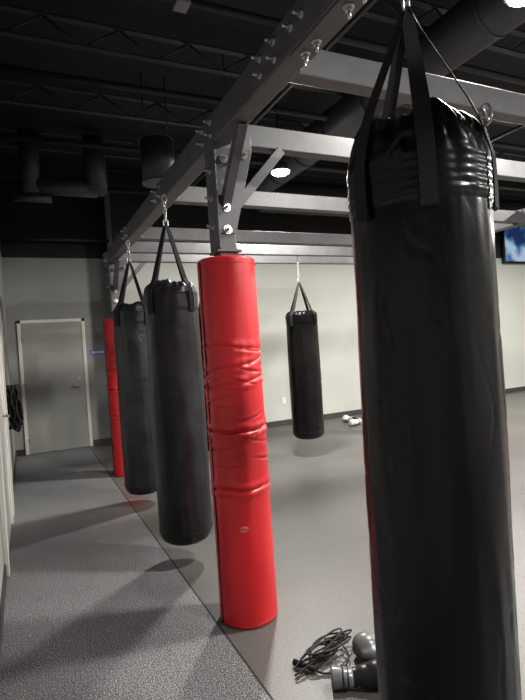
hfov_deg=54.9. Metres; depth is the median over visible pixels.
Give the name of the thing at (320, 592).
floor
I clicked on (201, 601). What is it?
trim
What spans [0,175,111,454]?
wall
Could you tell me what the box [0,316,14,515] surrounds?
trim
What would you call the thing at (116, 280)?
brackets
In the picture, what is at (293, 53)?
steel bag rig
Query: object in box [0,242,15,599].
wall
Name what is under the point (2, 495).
frame
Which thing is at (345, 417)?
glove
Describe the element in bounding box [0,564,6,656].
baseboard
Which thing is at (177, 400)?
bag
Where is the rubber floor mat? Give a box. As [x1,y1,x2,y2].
[0,446,270,699]
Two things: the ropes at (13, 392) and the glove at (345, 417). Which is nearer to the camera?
the ropes at (13, 392)
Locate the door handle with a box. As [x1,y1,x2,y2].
[73,377,81,387]
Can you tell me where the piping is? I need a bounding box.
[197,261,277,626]
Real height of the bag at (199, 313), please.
2.480 m
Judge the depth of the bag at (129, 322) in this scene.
4.76 m
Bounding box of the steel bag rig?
[102,0,524,266]
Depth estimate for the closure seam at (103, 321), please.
6.11 m
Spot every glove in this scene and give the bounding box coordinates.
[330,659,377,690]
[342,415,355,420]
[349,418,361,425]
[352,631,375,658]
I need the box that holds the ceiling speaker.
[139,73,174,188]
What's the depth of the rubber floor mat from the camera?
2.95 m
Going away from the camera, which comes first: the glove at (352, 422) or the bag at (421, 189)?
the bag at (421, 189)
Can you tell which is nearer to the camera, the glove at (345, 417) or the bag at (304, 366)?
the bag at (304, 366)
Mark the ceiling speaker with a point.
(156, 150)
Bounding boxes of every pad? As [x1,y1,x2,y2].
[103,319,123,476]
[197,255,277,628]
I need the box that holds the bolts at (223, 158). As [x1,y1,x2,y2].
[203,151,247,233]
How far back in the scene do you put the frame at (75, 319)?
7.90 m
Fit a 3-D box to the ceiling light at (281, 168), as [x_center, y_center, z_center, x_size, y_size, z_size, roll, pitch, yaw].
[0.188,-2.485,5.964,0.240,0.839,0.240,-4,1,-25]
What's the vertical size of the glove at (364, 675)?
0.109 m
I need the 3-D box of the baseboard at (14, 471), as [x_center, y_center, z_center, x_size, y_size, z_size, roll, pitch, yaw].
[-3.091,1.558,6.288,0.012,0.092,3.155,-4,1,-25]
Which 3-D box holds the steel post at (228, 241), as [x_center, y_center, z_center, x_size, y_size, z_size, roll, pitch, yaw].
[-0.158,0.179,2.786,0.100,2.572,0.100,-4,1,-25]
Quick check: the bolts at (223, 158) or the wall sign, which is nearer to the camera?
the bolts at (223, 158)
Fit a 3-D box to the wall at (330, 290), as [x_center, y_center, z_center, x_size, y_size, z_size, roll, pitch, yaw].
[2.896,-0.995,10.563,11.650,4.300,0.620,-4,1,-25]
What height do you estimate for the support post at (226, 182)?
0.680 m
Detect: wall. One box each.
[0,175,111,454]
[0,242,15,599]
[104,172,524,421]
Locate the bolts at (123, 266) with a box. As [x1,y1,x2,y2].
[105,265,125,302]
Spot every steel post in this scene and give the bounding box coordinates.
[109,263,116,313]
[214,233,236,255]
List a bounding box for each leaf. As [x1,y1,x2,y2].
[0,375,10,548]
[20,322,89,453]
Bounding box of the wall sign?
[90,349,104,354]
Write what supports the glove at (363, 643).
on the floor
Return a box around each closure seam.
[103,321,113,469]
[199,263,223,622]
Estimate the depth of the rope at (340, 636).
2.34 m
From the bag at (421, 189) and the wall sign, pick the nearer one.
the bag at (421, 189)
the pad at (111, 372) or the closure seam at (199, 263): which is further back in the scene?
the pad at (111, 372)
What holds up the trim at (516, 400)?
in the floor
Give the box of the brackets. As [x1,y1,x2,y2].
[107,258,145,311]
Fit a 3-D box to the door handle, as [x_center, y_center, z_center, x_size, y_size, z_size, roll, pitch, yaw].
[-2.960,0.518,8.071,0.142,0.178,0.064,-4,1,-25]
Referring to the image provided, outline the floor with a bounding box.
[90,391,524,699]
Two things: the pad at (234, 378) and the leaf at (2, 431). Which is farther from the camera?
the leaf at (2, 431)
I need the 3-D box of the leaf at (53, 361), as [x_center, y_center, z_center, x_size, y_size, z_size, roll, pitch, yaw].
[-3.263,0.576,7.973,0.881,2.016,0.018,-4,1,-25]
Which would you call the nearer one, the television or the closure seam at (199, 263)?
the closure seam at (199, 263)
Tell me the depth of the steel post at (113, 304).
6.12 m
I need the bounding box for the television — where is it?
[501,227,524,263]
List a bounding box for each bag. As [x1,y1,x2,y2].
[112,240,156,494]
[143,194,212,545]
[198,302,209,450]
[285,256,323,439]
[347,0,521,699]
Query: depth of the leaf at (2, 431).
4.20 m
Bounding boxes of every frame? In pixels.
[0,339,13,576]
[16,318,92,454]
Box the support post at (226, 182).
[203,122,284,255]
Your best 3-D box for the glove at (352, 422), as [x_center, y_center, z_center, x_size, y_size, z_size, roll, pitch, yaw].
[1.574,1.215,8.559,0.142,0.116,0.280,-3,1,45]
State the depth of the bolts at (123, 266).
6.13 m
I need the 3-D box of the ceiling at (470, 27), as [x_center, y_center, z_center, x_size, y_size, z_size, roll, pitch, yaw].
[4.642,-2.670,5.008,13.410,1.022,11.832,-4,1,-25]
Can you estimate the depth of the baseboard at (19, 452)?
7.74 m
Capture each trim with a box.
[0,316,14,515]
[89,447,273,699]
[134,400,523,584]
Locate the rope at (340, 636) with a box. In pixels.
[292,628,351,675]
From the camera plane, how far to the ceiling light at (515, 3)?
3.09 m
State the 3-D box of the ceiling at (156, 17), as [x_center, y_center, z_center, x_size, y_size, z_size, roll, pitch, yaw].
[4.492,-3.222,4.995,13.420,0.100,12.320,-4,1,-25]
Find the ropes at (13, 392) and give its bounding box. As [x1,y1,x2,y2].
[5,384,23,432]
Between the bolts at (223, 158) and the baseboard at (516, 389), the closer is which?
the bolts at (223, 158)
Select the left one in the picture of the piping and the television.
the piping
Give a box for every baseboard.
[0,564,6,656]
[13,451,16,494]
[16,449,24,455]
[93,438,111,445]
[265,386,524,427]
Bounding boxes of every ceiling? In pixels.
[0,0,524,201]
[0,0,524,242]
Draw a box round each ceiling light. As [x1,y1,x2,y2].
[270,103,289,175]
[504,0,524,6]
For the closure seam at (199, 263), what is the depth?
2.70 m
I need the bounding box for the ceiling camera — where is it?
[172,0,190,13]

